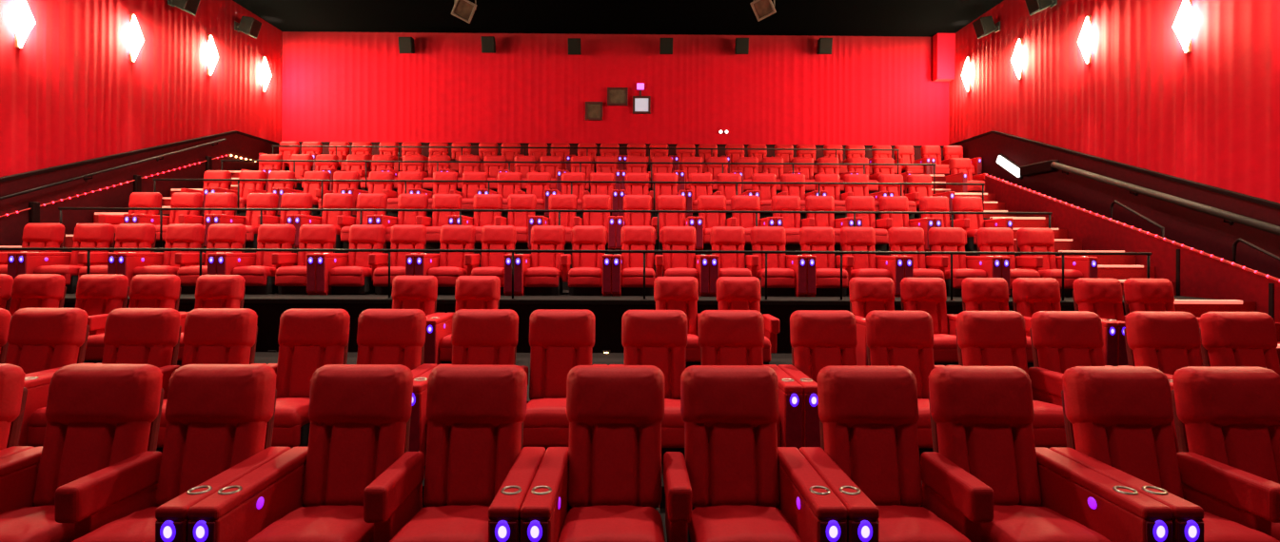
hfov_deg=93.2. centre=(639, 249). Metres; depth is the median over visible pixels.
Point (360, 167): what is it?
seat
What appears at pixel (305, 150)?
seat
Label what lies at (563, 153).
seat
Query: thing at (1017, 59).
wall sconce
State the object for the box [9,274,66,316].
seat
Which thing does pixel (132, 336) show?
seat
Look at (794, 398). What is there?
light
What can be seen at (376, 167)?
seat
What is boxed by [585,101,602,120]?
window
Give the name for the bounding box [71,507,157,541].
seat cushion
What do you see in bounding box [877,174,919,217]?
seat
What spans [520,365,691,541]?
seat
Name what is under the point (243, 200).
seat cushion
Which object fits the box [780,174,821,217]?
seat
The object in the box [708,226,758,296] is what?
seat
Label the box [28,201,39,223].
pilaster
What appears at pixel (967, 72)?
wall sconce
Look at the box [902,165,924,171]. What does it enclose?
seat cushion
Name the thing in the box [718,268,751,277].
seat cushion
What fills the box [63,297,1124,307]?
trim
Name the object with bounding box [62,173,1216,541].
floor
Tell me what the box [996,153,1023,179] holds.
wall light
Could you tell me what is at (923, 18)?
ceiling
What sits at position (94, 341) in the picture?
seat cushion
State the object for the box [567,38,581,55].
speaker
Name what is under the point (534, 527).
light
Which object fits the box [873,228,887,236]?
seat cushion
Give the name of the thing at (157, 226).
seat cushion
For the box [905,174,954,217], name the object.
seat
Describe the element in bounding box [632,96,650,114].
window
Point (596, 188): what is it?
seat
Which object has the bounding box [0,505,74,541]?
seat cushion
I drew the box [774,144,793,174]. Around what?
seat
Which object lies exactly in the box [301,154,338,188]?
seat
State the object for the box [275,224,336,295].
seat
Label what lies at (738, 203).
seat
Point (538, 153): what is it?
seat
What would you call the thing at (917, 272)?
seat cushion
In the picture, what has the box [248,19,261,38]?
grille
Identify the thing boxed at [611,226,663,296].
seat
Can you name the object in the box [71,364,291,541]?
seat
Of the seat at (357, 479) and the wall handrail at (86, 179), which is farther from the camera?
the wall handrail at (86, 179)
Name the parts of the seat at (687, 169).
panel, backrest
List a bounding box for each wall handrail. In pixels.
[0,138,226,200]
[1050,161,1279,236]
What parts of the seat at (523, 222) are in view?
backrest, panel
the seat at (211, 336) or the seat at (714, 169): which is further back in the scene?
the seat at (714, 169)
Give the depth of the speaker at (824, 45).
19.11 m
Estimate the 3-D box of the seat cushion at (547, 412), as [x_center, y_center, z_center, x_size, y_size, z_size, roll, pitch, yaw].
[-0.688,1.325,4.872,0.545,0.221,0.558,0,0,-1]
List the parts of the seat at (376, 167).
backrest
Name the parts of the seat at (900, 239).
backrest, panel, armrest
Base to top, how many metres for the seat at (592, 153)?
1.114 m
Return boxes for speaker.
[167,0,200,15]
[234,16,261,39]
[398,37,414,53]
[451,0,476,23]
[480,36,495,53]
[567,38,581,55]
[659,38,672,54]
[734,38,748,54]
[749,0,776,20]
[816,38,832,54]
[972,15,1000,39]
[1024,0,1057,15]
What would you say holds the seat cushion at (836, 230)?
on the seat at (812, 203)
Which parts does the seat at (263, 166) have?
backrest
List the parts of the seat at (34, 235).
armrest, panel, backrest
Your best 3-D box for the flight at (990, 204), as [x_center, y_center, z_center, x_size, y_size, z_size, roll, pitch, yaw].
[8.079,-1.019,14.527,1.345,0.734,0.912,0,0,-1]
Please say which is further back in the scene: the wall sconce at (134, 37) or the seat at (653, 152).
the seat at (653, 152)
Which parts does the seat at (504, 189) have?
backrest, armrest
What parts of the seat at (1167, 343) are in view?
backrest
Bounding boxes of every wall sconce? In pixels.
[8,0,35,49]
[125,13,143,62]
[204,34,217,76]
[259,56,271,92]
[961,56,971,92]
[1011,38,1023,79]
[1077,15,1094,64]
[1173,0,1197,53]
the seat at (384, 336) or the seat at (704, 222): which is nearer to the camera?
the seat at (384, 336)
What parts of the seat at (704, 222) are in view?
panel, backrest, armrest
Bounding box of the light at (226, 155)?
[0,155,248,216]
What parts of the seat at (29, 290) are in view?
backrest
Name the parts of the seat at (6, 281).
backrest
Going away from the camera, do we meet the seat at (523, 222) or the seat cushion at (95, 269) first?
the seat cushion at (95, 269)
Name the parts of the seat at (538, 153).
backrest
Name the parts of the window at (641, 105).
pane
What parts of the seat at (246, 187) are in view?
backrest, armrest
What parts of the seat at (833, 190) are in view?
backrest, armrest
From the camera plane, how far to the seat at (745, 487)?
3.44 m
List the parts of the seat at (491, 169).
backrest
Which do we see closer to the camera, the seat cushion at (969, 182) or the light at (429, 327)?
the light at (429, 327)
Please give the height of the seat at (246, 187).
1.114 m
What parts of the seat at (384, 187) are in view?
backrest, armrest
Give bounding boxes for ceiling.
[232,0,1004,37]
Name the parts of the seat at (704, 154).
backrest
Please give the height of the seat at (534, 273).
1.114 m
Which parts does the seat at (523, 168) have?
backrest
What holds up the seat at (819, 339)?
on the floor
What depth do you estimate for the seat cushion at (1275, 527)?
3.12 m
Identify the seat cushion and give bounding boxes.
[0,264,7,275]
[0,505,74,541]
[28,407,47,427]
[33,265,82,276]
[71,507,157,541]
[78,265,107,275]
[86,333,104,347]
[132,265,179,275]
[155,225,167,232]
[159,399,166,427]
[177,265,207,275]
[178,333,183,347]
[231,266,275,276]
[236,196,247,204]
[244,225,258,234]
[245,505,374,541]
[273,397,310,428]
[275,266,306,275]
[312,198,317,205]
[329,266,371,276]
[340,226,350,233]
[373,266,405,275]
[385,226,392,234]
[387,197,398,204]
[389,505,489,541]
[426,226,441,234]
[426,266,467,276]
[439,334,452,348]
[450,162,458,166]
[461,198,473,204]
[471,267,504,276]
[474,226,482,234]
[487,177,496,180]
[502,198,507,204]
[514,226,528,234]
[523,397,569,428]
[524,267,562,277]
[536,198,544,204]
[558,505,665,541]
[565,227,571,235]
[568,267,602,276]
[621,267,655,277]
[661,398,684,428]
[663,267,699,277]
[685,334,700,349]
[688,505,802,541]
[703,228,710,235]
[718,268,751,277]
[726,199,730,205]
[744,228,751,235]
[756,268,795,278]
[760,199,771,206]
[762,336,770,349]
[776,415,780,428]
[783,164,791,168]
[785,228,800,236]
[800,199,805,206]
[805,179,814,182]
[816,268,847,277]
[833,228,841,236]
[834,200,845,206]
[850,268,891,278]
[868,179,878,185]
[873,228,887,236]
[876,505,971,541]
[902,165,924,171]
[907,200,915,206]
[913,268,944,278]
[916,398,931,429]
[932,334,957,350]
[935,164,948,169]
[945,269,987,278]
[966,229,977,237]
[967,180,984,183]
[980,505,1111,541]
[1010,269,1040,278]
[1025,336,1031,350]
[1032,400,1064,429]
[1038,269,1083,278]
[1202,512,1279,541]
[1271,522,1279,541]
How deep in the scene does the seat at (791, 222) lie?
12.06 m
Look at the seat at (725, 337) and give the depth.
5.24 m
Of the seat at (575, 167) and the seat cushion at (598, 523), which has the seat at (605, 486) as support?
the seat cushion at (598, 523)
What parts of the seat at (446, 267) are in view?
panel, backrest, armrest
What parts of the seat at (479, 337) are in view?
panel, backrest, armrest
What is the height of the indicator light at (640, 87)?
0.400 m
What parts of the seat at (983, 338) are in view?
backrest, armrest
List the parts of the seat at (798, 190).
backrest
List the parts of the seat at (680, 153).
panel, backrest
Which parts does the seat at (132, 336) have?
backrest, armrest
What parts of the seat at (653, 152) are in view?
backrest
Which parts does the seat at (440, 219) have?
backrest, panel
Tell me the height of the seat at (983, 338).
1.114 m
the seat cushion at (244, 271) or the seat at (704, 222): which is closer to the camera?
the seat cushion at (244, 271)
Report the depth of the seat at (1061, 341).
5.29 m
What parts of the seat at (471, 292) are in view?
panel, backrest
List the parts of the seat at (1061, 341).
backrest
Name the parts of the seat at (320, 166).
backrest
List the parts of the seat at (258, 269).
panel, backrest, armrest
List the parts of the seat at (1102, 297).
backrest, panel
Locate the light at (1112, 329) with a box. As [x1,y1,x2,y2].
[1109,327,1115,335]
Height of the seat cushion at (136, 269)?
0.221 m
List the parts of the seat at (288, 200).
panel, backrest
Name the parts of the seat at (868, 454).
panel, backrest, armrest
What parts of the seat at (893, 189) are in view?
backrest, armrest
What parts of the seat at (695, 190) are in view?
panel, backrest, armrest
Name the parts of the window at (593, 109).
pane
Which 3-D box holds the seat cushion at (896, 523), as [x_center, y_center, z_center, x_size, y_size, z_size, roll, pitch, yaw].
[1.357,1.488,3.123,0.545,0.221,0.558,0,0,-1]
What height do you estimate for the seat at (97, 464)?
1.114 m
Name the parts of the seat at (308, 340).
backrest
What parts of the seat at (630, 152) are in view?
panel, backrest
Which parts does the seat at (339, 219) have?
panel, backrest, armrest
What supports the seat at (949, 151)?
on the floor
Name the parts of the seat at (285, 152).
backrest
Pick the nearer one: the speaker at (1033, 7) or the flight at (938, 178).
the speaker at (1033, 7)
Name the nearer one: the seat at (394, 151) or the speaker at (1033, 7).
the speaker at (1033, 7)
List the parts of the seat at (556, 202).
backrest, armrest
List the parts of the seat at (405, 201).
backrest, armrest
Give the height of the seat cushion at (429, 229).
0.221 m
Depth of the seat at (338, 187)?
14.07 m
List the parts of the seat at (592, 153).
backrest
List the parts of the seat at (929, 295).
backrest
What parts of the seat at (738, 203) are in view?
backrest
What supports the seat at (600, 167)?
on the floor
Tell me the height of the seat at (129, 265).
1.114 m
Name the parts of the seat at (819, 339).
panel, backrest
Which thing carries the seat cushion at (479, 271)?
on the seat at (499, 265)
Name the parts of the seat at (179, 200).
backrest, armrest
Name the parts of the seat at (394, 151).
backrest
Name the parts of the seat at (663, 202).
backrest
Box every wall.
[0,0,282,177]
[281,31,949,145]
[948,0,1279,203]
[984,176,1279,322]
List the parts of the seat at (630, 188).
panel, backrest, armrest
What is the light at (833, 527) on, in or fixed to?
attached to the seat at (745, 487)
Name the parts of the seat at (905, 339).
backrest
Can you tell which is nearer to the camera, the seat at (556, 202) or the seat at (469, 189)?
the seat at (556, 202)
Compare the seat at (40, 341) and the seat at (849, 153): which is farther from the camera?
the seat at (849, 153)
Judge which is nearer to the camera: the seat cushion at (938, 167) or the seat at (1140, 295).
the seat at (1140, 295)
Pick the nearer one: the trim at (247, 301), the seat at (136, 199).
the trim at (247, 301)
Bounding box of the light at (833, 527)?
[826,520,840,541]
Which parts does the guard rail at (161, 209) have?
post, post, post, rail, post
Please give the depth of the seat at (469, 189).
14.09 m
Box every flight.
[0,246,21,252]
[63,212,128,247]
[161,188,202,214]
[228,170,240,190]
[930,175,950,194]
[954,193,1016,218]
[989,216,1082,252]
[1058,250,1175,295]
[1173,299,1279,365]
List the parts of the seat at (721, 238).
panel, backrest, armrest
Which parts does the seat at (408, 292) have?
backrest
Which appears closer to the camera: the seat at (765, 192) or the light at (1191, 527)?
the light at (1191, 527)
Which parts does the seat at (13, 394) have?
backrest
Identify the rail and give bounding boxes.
[0,247,1151,301]
[58,207,1052,250]
[152,178,984,218]
[220,159,936,194]
[271,145,899,174]
[1109,200,1164,237]
[1232,238,1279,262]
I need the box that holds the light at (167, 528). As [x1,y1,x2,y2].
[159,520,176,541]
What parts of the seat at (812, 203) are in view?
backrest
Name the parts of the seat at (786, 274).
backrest, panel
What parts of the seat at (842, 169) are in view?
backrest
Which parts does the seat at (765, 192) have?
backrest, armrest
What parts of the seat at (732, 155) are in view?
backrest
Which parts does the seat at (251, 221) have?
panel, backrest, armrest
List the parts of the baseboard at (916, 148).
cap rail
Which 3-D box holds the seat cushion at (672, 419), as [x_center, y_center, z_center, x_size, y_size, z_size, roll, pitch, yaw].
[0.132,1.328,4.881,0.545,0.221,0.558,0,0,-1]
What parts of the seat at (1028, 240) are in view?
backrest, panel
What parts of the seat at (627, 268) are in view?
panel, backrest, armrest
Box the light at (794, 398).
[789,393,798,407]
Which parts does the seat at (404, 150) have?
backrest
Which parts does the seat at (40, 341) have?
backrest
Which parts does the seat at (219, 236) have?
panel, backrest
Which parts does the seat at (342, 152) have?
panel, backrest, armrest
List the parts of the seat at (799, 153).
backrest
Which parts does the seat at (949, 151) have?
backrest, panel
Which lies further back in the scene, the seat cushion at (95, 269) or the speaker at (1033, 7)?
the speaker at (1033, 7)
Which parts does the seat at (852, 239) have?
backrest, panel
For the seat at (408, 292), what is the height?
1.114 m
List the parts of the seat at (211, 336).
backrest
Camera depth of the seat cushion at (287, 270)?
9.29 m
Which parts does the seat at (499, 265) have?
backrest, panel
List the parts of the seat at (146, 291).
backrest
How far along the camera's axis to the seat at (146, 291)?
7.76 m
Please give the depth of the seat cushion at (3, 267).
9.25 m
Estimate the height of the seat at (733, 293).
1.114 m
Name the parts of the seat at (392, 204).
backrest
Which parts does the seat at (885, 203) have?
backrest, panel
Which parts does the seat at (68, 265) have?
panel, backrest, armrest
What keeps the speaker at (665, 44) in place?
attached to the wall at (337, 87)
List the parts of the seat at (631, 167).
panel, backrest, armrest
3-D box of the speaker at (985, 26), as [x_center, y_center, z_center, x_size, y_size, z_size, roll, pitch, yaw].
[9.795,-6.265,17.078,0.618,0.534,0.416,0,0,-1]
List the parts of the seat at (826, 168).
backrest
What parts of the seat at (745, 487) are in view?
backrest, panel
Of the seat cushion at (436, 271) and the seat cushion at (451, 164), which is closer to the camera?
the seat cushion at (436, 271)
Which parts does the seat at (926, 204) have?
backrest, armrest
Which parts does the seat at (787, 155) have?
backrest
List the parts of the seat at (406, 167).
backrest, armrest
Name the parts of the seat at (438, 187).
backrest, armrest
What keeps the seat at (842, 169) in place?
on the floor
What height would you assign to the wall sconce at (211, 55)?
1.080 m
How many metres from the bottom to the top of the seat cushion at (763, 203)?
0.221 m
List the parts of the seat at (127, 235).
panel, backrest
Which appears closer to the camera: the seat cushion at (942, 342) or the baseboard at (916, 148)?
the seat cushion at (942, 342)
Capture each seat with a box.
[0,223,65,279]
[0,274,13,311]
[0,308,11,363]
[0,363,34,458]
[0,364,164,541]
[5,308,94,377]
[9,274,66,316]
[10,275,129,363]
[17,223,115,294]
[18,308,181,448]
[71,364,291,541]
[78,223,157,279]
[84,275,184,363]
[98,192,162,248]
[117,223,205,295]
[131,192,203,248]
[156,308,266,453]
[177,224,246,294]
[177,275,245,366]
[180,170,231,214]
[187,364,424,541]
[202,193,237,248]
[210,170,267,215]
[213,193,279,248]
[216,224,297,294]
[240,154,282,190]
[258,141,299,171]
[265,309,350,448]
[267,154,313,190]
[267,171,295,215]
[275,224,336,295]
[278,171,332,215]
[279,193,313,225]
[289,141,322,169]
[294,193,355,249]
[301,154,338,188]
[311,141,349,171]
[315,224,388,295]
[318,171,359,215]
[326,155,369,191]
[340,193,387,249]
[341,141,372,171]
[347,171,396,215]
[356,309,437,379]
[360,155,394,191]
[363,141,401,172]
[373,224,426,295]
[374,194,432,249]
[385,155,427,191]
[386,171,423,215]
[389,365,545,541]
[391,275,445,364]
[393,142,421,172]
[408,309,528,465]
[414,142,451,173]
[414,172,461,216]
[414,225,480,295]
[422,155,450,191]
[424,275,500,365]
[425,194,462,249]
[444,155,480,191]
[450,142,471,173]
[455,194,507,249]
[461,172,487,216]
[467,142,497,172]
[471,225,517,295]
[483,172,526,216]
[484,156,506,191]
[501,142,520,172]
[503,156,537,192]
[507,194,536,250]
[513,225,571,295]
[519,142,547,172]
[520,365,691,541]
[522,309,607,451]
[526,172,551,216]
[535,194,582,250]
[539,156,562,192]
[551,143,571,172]
[551,172,590,216]
[562,156,594,192]
[568,225,611,295]
[571,143,597,172]
[582,195,615,250]
[590,172,618,216]
[595,156,621,190]
[599,143,622,171]
[609,310,688,461]
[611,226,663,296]
[615,195,657,250]
[618,173,653,216]
[620,156,650,190]
[622,143,649,172]
[649,143,673,173]
[650,157,679,192]
[653,173,686,216]
[653,276,700,368]
[656,195,695,250]
[661,226,708,296]
[673,143,695,170]
[679,157,709,190]
[680,365,846,541]
[686,173,721,216]
[694,195,736,250]
[698,144,725,173]
[698,310,803,450]
[706,157,737,193]
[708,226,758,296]
[716,173,753,216]
[716,276,779,364]
[725,144,744,173]
[730,195,775,251]
[736,157,767,193]
[747,144,776,173]
[750,226,807,296]
[751,173,787,216]
[761,157,795,193]
[771,196,814,251]
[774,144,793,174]
[777,310,857,448]
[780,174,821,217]
[791,157,824,193]
[796,144,827,175]
[798,365,993,541]
[799,226,853,296]
[805,196,853,251]
[814,174,853,217]
[816,157,854,193]
[823,144,847,175]
[839,227,904,297]
[843,174,887,217]
[845,144,879,175]
[845,196,892,251]
[846,157,882,194]
[848,277,894,366]
[865,311,945,461]
[871,145,904,174]
[871,157,912,194]
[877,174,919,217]
[878,196,934,251]
[887,227,948,280]
[893,145,930,175]
[900,277,958,366]
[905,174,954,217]
[918,196,969,244]
[920,145,952,175]
[927,227,1001,296]
[928,366,1172,541]
[943,145,982,176]
[945,157,987,193]
[945,311,1066,449]
[951,196,1013,252]
[955,277,1033,370]
[976,227,1043,296]
[1011,277,1117,366]
[1016,228,1097,296]
[1029,311,1179,453]
[1049,366,1279,541]
[1072,278,1128,366]
[1118,312,1202,379]
[1122,278,1202,363]
[1170,366,1279,541]
[1199,312,1279,375]
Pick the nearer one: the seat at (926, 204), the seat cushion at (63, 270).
the seat cushion at (63, 270)
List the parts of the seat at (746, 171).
panel, backrest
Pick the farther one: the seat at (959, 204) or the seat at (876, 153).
the seat at (876, 153)
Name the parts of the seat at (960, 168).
backrest, panel, armrest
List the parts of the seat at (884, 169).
backrest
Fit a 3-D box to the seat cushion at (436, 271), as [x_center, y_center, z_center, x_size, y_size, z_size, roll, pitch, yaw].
[-3.030,0.384,9.589,0.545,0.221,0.558,0,0,-1]
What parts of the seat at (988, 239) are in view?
backrest, panel, armrest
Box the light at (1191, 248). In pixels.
[984,174,1279,281]
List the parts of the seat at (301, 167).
backrest, armrest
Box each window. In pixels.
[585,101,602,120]
[607,87,628,105]
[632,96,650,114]
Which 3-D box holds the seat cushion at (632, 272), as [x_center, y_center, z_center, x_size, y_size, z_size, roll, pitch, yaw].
[-0.030,0.397,9.619,0.545,0.221,0.558,0,0,-1]
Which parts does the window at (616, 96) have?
pane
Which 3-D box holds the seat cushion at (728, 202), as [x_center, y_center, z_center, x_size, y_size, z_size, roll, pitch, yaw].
[2.114,-1.005,13.801,0.545,0.221,0.558,0,0,-1]
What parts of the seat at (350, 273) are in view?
panel, backrest, armrest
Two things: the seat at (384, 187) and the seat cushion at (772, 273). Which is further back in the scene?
the seat at (384, 187)
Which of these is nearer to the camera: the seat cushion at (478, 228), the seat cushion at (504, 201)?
the seat cushion at (478, 228)
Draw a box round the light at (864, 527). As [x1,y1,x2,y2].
[857,520,872,541]
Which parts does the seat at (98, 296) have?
armrest, backrest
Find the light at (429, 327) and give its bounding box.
[427,325,433,333]
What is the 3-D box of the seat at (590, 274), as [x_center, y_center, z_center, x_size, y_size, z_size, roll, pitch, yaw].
[-0.792,0.165,9.725,0.701,1.114,0.980,0,0,-1]
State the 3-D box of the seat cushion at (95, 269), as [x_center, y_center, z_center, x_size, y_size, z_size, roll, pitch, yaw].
[-8.349,0.361,9.534,0.545,0.221,0.558,0,0,-1]
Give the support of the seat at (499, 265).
on the floor
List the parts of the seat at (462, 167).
backrest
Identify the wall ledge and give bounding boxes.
[1020,159,1059,177]
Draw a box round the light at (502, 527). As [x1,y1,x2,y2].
[494,520,510,541]
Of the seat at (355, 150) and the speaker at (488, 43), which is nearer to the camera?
the seat at (355, 150)
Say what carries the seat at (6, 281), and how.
on the floor
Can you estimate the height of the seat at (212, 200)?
1.114 m
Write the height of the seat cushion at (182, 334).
0.221 m
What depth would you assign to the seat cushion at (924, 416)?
4.65 m
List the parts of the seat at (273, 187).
backrest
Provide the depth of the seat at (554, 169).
16.19 m
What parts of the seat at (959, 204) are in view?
backrest, panel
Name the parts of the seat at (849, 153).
backrest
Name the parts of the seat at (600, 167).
backrest, panel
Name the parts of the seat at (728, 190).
backrest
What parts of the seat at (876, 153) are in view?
backrest, armrest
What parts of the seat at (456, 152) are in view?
backrest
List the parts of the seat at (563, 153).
backrest, panel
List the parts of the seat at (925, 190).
backrest, panel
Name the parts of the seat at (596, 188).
backrest, panel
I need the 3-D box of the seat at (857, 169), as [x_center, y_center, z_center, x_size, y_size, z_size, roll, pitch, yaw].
[5.911,-1.924,16.034,0.808,1.114,0.980,0,0,-1]
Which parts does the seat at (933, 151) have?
backrest, panel, armrest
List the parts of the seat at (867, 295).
panel, backrest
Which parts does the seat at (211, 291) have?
backrest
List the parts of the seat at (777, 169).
backrest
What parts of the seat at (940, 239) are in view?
backrest, panel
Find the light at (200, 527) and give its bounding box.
[193,520,208,541]
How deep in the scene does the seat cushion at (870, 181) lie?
15.65 m
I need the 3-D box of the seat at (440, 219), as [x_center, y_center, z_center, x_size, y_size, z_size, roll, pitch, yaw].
[-3.810,-0.554,11.774,0.701,1.114,0.980,0,0,-1]
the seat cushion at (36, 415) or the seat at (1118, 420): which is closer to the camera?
the seat at (1118, 420)
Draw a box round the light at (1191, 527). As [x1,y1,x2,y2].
[1184,520,1199,541]
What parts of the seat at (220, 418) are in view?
panel, backrest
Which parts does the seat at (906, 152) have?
backrest, panel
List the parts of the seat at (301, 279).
panel, backrest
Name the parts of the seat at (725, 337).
backrest, panel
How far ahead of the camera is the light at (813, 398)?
4.52 m
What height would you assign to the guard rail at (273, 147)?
0.751 m
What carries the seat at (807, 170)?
on the floor
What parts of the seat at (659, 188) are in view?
backrest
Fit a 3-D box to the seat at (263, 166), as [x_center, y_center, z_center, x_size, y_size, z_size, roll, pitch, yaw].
[-9.900,-1.993,15.873,0.808,1.114,0.980,0,0,-1]
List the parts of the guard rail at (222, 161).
post, rail, post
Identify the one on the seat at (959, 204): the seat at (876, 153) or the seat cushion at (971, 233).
the seat cushion at (971, 233)
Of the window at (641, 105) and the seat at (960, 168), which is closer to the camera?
the seat at (960, 168)
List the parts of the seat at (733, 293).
backrest, armrest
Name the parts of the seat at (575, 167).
backrest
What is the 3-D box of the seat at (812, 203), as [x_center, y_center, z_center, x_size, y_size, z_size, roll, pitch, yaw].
[3.689,-0.522,11.851,0.701,1.114,0.980,0,0,-1]
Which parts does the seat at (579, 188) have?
backrest, armrest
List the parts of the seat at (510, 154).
backrest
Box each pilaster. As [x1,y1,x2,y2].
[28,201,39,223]
[133,175,141,192]
[205,156,212,171]
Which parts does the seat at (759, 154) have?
backrest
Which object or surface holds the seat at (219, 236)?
on the floor
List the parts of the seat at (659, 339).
backrest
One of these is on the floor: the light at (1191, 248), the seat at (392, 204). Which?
the seat at (392, 204)
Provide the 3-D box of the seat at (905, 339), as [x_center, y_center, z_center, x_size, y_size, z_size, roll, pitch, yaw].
[2.370,1.109,5.017,0.701,1.114,0.980,0,0,-1]
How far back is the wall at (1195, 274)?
10.23 m
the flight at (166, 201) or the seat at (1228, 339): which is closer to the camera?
the seat at (1228, 339)
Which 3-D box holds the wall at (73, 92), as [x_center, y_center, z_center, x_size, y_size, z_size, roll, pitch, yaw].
[-11.451,-2.525,6.683,0.133,8.970,25.600,0,0,-1]
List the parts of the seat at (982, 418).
backrest, panel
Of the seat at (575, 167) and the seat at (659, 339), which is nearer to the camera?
the seat at (659, 339)
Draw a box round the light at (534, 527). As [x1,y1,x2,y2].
[527,520,542,541]
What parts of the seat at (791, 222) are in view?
backrest, armrest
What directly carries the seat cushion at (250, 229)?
on the seat at (251, 221)
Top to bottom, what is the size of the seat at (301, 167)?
1.114 m
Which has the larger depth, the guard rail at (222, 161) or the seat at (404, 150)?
the seat at (404, 150)
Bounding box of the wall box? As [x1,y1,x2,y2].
[932,33,955,81]
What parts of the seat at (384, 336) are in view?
backrest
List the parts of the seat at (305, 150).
backrest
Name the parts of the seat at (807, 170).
backrest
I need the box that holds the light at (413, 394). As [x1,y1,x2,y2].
[412,393,415,406]
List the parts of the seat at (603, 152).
backrest, panel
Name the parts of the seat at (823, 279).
panel, backrest, armrest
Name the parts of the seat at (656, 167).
backrest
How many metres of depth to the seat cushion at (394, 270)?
9.31 m
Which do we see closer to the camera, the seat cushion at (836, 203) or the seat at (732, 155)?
the seat cushion at (836, 203)
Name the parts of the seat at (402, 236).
backrest, panel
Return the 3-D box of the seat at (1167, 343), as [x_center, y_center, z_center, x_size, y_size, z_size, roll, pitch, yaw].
[4.670,1.119,5.041,0.808,1.114,0.980,0,0,-1]
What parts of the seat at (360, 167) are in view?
backrest, armrest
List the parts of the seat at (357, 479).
panel, backrest, armrest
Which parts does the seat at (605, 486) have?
panel, backrest, armrest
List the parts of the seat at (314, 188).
panel, backrest, armrest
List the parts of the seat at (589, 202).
backrest, panel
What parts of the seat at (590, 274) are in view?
backrest, panel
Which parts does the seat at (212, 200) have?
panel, backrest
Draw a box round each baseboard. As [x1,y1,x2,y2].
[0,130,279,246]
[298,141,945,160]
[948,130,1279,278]
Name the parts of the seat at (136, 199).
armrest, panel, backrest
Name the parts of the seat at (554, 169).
backrest, panel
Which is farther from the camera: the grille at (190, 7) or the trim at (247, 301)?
the grille at (190, 7)
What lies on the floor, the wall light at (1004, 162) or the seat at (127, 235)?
the seat at (127, 235)
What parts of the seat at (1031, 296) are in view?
backrest, panel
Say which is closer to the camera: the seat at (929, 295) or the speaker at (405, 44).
the seat at (929, 295)
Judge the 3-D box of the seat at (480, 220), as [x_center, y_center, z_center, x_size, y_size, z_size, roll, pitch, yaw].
[-3.052,-0.551,11.782,0.808,1.114,0.980,0,0,-1]
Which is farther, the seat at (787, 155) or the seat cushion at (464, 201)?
the seat at (787, 155)
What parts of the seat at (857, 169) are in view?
backrest, armrest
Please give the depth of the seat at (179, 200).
11.94 m
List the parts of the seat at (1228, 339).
backrest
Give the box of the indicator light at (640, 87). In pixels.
[636,83,644,96]
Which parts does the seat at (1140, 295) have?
backrest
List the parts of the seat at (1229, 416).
backrest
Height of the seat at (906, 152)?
1.114 m
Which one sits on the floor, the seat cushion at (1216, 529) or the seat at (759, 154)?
the seat at (759, 154)
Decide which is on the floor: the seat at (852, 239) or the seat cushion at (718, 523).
the seat at (852, 239)
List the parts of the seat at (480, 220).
backrest, armrest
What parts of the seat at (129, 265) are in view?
panel, backrest, armrest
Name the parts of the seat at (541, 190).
backrest, panel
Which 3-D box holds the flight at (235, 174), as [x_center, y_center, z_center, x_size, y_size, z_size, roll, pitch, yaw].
[-10.915,-1.808,16.413,1.010,0.734,0.912,0,0,-1]
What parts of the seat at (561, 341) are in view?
backrest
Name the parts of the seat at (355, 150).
backrest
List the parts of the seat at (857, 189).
backrest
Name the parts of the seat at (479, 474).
backrest, panel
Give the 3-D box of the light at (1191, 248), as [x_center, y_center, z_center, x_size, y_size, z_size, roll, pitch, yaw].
[8.781,-0.364,10.713,0.032,3.100,9.251,0,0,-1]
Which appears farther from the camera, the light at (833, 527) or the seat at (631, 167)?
the seat at (631, 167)
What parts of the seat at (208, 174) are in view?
armrest, panel, backrest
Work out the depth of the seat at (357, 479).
3.38 m
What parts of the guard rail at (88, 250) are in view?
post, post, post, post, rail, post, post, post, post, post, post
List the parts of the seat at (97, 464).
backrest, armrest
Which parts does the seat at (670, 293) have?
backrest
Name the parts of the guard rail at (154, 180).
post, post, rail, post, post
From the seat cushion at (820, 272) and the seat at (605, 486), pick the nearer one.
the seat at (605, 486)
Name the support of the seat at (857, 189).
on the floor
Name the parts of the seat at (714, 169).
backrest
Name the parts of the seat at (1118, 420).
backrest, panel, armrest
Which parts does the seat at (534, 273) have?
panel, backrest, armrest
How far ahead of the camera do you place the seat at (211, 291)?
7.77 m
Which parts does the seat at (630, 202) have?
panel, backrest, armrest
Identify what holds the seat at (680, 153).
on the floor
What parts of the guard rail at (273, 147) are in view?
rail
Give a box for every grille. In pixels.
[183,0,200,15]
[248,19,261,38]
[972,18,985,38]
[1024,0,1040,15]
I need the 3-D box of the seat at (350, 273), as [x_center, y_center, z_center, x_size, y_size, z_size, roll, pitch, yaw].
[-4.534,0.148,9.687,0.808,1.114,0.980,0,0,-1]
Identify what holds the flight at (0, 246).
on the floor
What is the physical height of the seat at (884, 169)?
1.114 m
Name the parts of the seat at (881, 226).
panel, backrest, armrest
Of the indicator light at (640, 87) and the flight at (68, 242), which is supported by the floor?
the flight at (68, 242)
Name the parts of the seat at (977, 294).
backrest, armrest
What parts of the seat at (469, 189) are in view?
backrest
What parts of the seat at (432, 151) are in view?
backrest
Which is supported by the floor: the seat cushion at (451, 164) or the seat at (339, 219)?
the seat at (339, 219)
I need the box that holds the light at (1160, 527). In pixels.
[1153,520,1167,541]
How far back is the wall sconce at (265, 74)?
18.40 m
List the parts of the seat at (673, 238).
backrest, panel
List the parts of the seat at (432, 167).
backrest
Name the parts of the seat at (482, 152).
backrest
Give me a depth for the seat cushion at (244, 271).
9.30 m
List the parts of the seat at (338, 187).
backrest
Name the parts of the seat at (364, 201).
backrest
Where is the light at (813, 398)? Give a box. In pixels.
[808,393,817,407]
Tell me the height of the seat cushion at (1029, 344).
0.221 m
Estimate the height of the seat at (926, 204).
1.114 m

